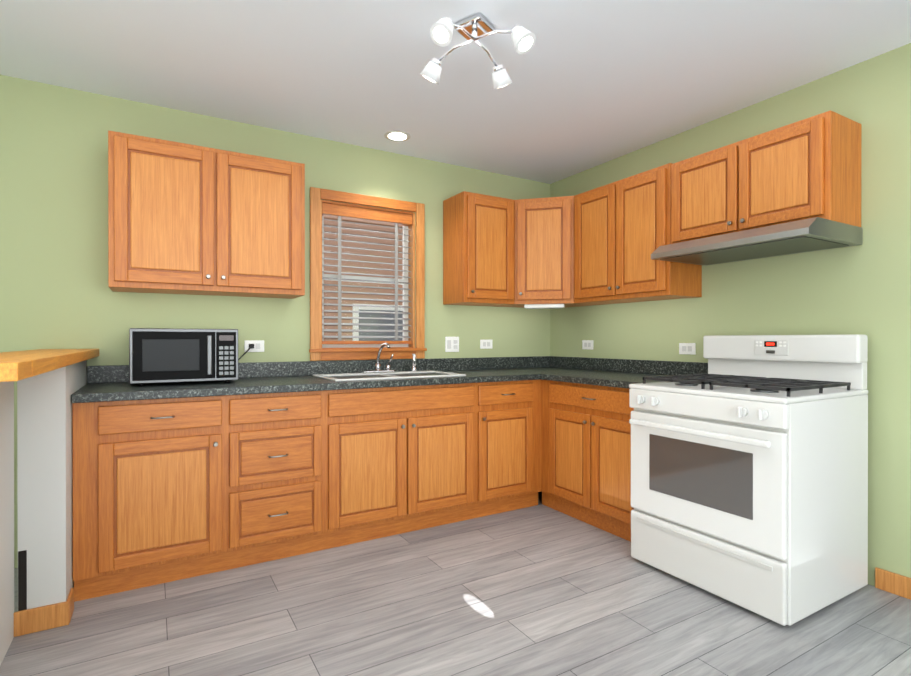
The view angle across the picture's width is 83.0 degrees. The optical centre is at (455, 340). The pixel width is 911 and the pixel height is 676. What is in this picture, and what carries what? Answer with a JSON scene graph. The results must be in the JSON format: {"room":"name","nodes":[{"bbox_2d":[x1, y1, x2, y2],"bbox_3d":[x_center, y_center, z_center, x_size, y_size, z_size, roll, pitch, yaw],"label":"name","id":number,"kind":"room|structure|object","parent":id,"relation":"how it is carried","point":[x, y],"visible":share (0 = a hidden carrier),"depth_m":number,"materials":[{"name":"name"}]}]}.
{"room":"kitchen","nodes":[
{"label":"kitchen","id":0,"kind":"room"},
{"bbox_2d":[0,75,549,568],"bbox_3d":[-0.432,-0.092,3.770,7.100,2.500,0.150,0,0,-30],"label":"wall","id":1,"kind":"structure","parent":0,"point":[56,291],"depth_m":2.86,"materials":[{"name":"green paint"}]},
{"bbox_2d":[108,130,304,298],"bbox_3d":[-1.384,-0.660,2.931,0.970,0.780,0.322,0,0,-30],"label":"upper cabinet","id":2,"kind":"object","parent":1,"relation":"attached to","point":[187,219],"depth_m":2.76,"materials":[{"name":"brown wood"}]},
{"bbox_2d":[238,340,263,360],"label":"outlet plates","id":3,"kind":"object","parent":1,"relation":"attached to","point":[249,345],"depth_m":3.19,"materials":[{"name":"white plastic"}]},
{"bbox_2d":[309,187,426,360],"bbox_3d":[-0.617,-0.437,3.620,0.856,1.136,0.159,0,0,-30],"label":"window","id":4,"kind":"structure","parent":1,"relation":"in","point":[319,350],"depth_m":3.61,"materials":[{"name":"brown wood"}]},
{"bbox_2d":[322,203,412,343],"bbox_3d":[-0.617,-0.448,3.619,0.666,0.943,0.071,0,0,-30],"label":"window blinds","id":5,"kind":"object","parent":4,"relation":"attached to","point":[339,212],"visible":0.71,"depth_m":3.60,"materials":[{"name":"white wood"}]},
{"bbox_2d":[445,337,458,351],"label":"outlet plates","id":6,"kind":"object","parent":1,"relation":"attached to","point":[451,344],"depth_m":3.91,"materials":[{"name":"white plastic"}]},
{"bbox_2d":[443,191,519,306],"bbox_3d":[0.215,-0.662,3.842,0.498,0.780,0.371,0,0,-30],"label":"upper cabinet","id":7,"kind":"object","parent":1,"relation":"attached to","point":[481,233],"depth_m":3.72,"materials":[{"name":"brown wood"}]},
{"bbox_2d":[480,340,491,348],"label":"outlet plates","id":8,"kind":"object","parent":1,"relation":"attached to","point":[484,344],"depth_m":4.07,"materials":[{"name":"white plastic"}]},
{"bbox_2d":[504,196,579,307],"bbox_3d":[0.704,-0.663,3.992,0.606,0.780,0.606,0,0,-30],"label":"upper cabinet","id":9,"kind":"object","parent":1,"relation":"attached to","point":[543,221],"depth_m":3.77,"materials":[{"name":"brown wood"}]},
{"bbox_2d":[524,304,564,308],"bbox_3d":[0.664,-0.256,3.841,0.291,0.030,0.080,0,0,15],"label":"under-cabinet light","id":10,"kind":"object","parent":9,"relation":"attached to","point":[539,306],"visible":0.96,"depth_m":3.81,"materials":[{"name":"white plastic"}]},
{"bbox_2d":[0,491,910,675],"bbox_3d":[1.126,1.214,1.121,7.100,0.100,6.300,0,0,-30],"label":"floor","id":11,"kind":"structure","parent":0,"point":[540,589],"depth_m":2.13,"materials":[{"name":"grey wood"}]},
{"bbox_2d":[0,360,86,665],"bbox_3d":[-1.779,0.625,1.773,0.653,1.075,1.928,0,0,-30],"label":"wall","id":12,"kind":"structure","parent":11,"relation":"on","point":[45,480],"depth_m":2.06,"materials":[{"name":"white paint"}]},
{"bbox_2d":[0,349,98,381],"bbox_3d":[-1.770,0.066,1.764,0.760,0.041,1.946,0,0,-30],"label":"bar","id":13,"kind":"object","parent":12,"relation":"on","point":[18,365],"visible":1,"depth_m":1.45,"materials":[{"name":"brown wood"}]},
{"bbox_2d":[72,395,227,601],"bbox_3d":[-1.560,0.716,2.660,0.616,0.888,0.617,0,0,-30],"label":"base cabinet","id":14,"kind":"object","parent":11,"relation":"on","point":[166,490],"depth_m":2.39,"materials":[{"name":"brown wood"}]},
{"bbox_2d":[228,390,327,569],"bbox_3d":[-1.112,0.715,2.923,0.574,0.888,0.617,0,0,-30],"label":"base cabinet","id":15,"kind":"object","parent":11,"relation":"on","point":[278,442],"depth_m":2.68,"materials":[{"name":"brown wood"}]},
{"bbox_2d":[328,382,491,548],"bbox_3d":[-0.409,0.714,3.336,1.057,0.888,0.617,0,0,-30],"label":"base cabinet","id":16,"kind":"object","parent":11,"relation":"on","point":[404,459],"depth_m":3.06,"materials":[{"name":"brown wood"}]},
{"bbox_2d":[71,343,554,402],"bbox_3d":[-0.423,0.140,3.314,3.239,0.255,0.638,0,0,-30],"label":"countertop","id":17,"kind":"structure","parent":16,"relation":"on","point":[106,383],"depth_m":3.15,"materials":[{"name":"stone"}]},
{"bbox_2d":[129,328,237,385],"bbox_3d":[-1.465,0.083,2.785,0.500,0.291,0.362,0,0,-30],"label":"microwave","id":18,"kind":"object","parent":17,"relation":"on","point":[162,355],"visible":1,"depth_m":2.63,"materials":[{"name":"silver metal"}]},
{"bbox_2d":[361,343,415,372],"bbox_3d":[-0.406,0.120,3.445,0.396,0.215,0.222,0,0,-30],"label":"faucet","id":19,"kind":"object","parent":17,"relation":"on","point":[377,366],"depth_m":3.48,"materials":[{"name":"silver metal"}]},
{"bbox_2d":[313,370,465,381],"bbox_3d":[-0.423,0.233,3.300,0.860,0.034,0.480,0,0,-30],"label":"sink","id":20,"kind":"object","parent":17,"relation":"in","point":[376,374],"depth_m":3.28,"materials":[{"name":"silver metal"}]},
{"bbox_2d":[488,380,535,514],"bbox_3d":[0.148,0.714,3.663,0.538,0.888,0.617,0,0,-30],"label":"base cabinet","id":21,"kind":"object","parent":11,"relation":"on","point":[512,404],"depth_m":3.45,"materials":[{"name":"brown wood"}]},
{"bbox_2d":[540,380,633,541],"bbox_3d":[1.073,0.714,3.356,0.618,0.888,0.932,0,0,-30],"label":"base cabinet","id":22,"kind":"object","parent":11,"relation":"on","point":[585,429],"depth_m":3.19,"materials":[{"name":"brown wood"}]},
{"bbox_2d":[539,356,707,388],"bbox_3d":[1.081,0.200,3.323,0.636,0.134,0.870,0,0,-30],"label":"countertop","id":23,"kind":"structure","parent":22,"relation":"on","point":[620,373],"depth_m":3.49,"materials":[{"name":"stone"}]},
{"bbox_2d":[629,334,867,625],"bbox_3d":[1.402,0.566,2.546,0.769,1.190,0.784,0,0,-30],"label":"stove","id":24,"kind":"object","parent":11,"relation":"on","point":[749,472],"visible":1,"depth_m":2.30,"materials":[{"name":"white metal"}]},
{"bbox_2d":[0,0,910,183],"bbox_3d":[1.126,-1.385,1.115,7.100,0.102,6.300,0,0,-30],"label":"ceiling","id":25,"kind":"structure","parent":0,"point":[594,83],"depth_m":2.48,"materials":[{"name":"white paint"}]},
{"bbox_2d":[384,130,409,140],"bbox_3d":[-0.380,-1.337,3.362,0.170,0.007,0.170,0,0,-30],"label":"recessed light","id":26,"kind":"object","parent":25,"relation":"in","point":[395,135],"visible":1,"depth_m":3.35,"materials":[{"name":"white"}]},
{"bbox_2d":[420,13,535,88],"bbox_3d":[0.081,-1.246,2.183,0.426,0.182,0.426,0,0,-10],"label":"spotlight fixture","id":27,"kind":"object","parent":25,"relation":"attached to","point":[475,28],"visible":1,"depth_m":2.14,"materials":[{"name":"white glass"}]},
{"bbox_2d":[550,43,910,585],"bbox_3d":[2.384,-0.088,1.858,0.120,2.500,6.000,0,0,-30],"label":"wall","id":28,"kind":"structure","parent":0,"point":[864,288],"depth_m":2.55,"materials":[{"name":"green paint"}]},
{"bbox_2d":[14,567,910,636],"bbox_3d":[0.986,1.113,2.724,5.412,0.095,1.814,0,0,-30],"label":"baseboard","id":29,"kind":"structure","parent":28,"relation":"attached to","point":[38,619],"depth_m":2.09,"materials":[{"name":"brown wood"}]},
{"bbox_2d":[582,340,592,349],"label":"outlet plates","id":30,"kind":"object","parent":28,"relation":"attached to","point":[586,344],"depth_m":4.03,"materials":[{"name":"white plastic"}]},
{"bbox_2d":[568,164,701,305],"bbox_3d":[1.149,-0.661,3.466,0.371,0.780,0.860,0,0,-30],"label":"upper cabinet","id":31,"kind":"object","parent":28,"relation":"attached to","point":[615,228],"depth_m":3.32,"materials":[{"name":"brown wood"}]},
{"bbox_2d":[679,343,695,354],"label":"outlet plates","id":32,"kind":"object","parent":28,"relation":"attached to","point":[684,348],"depth_m":3.27,"materials":[{"name":"white plastic"}]},
{"bbox_2d":[668,110,860,243],"bbox_3d":[1.600,-0.792,2.747,0.322,0.495,0.832,0,0,-30],"label":"upper cabinet","id":33,"kind":"object","parent":28,"relation":"attached to","point":[810,167],"depth_m":2.52,"materials":[{"name":"brown wood"}]},
{"bbox_2d":[651,217,862,265],"bbox_3d":[1.530,-0.500,2.691,0.501,0.085,0.815,0,0,-30],"label":"range hood","id":34,"kind":"object","parent":33,"relation":"attached to","point":[808,235],"visible":1,"depth_m":2.50,"materials":[{"name":"silver metal"}]},
{"label":"outside","id":35,"kind":"structure","parent":0,"visible":0},
{"bbox_2d":[324,216,402,340],"bbox_3d":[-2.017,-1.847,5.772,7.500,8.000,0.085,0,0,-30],"label":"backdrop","id":36,"kind":"structure","parent":35,"point":[367,258],"depth_m":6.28,"materials":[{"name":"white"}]}
]}

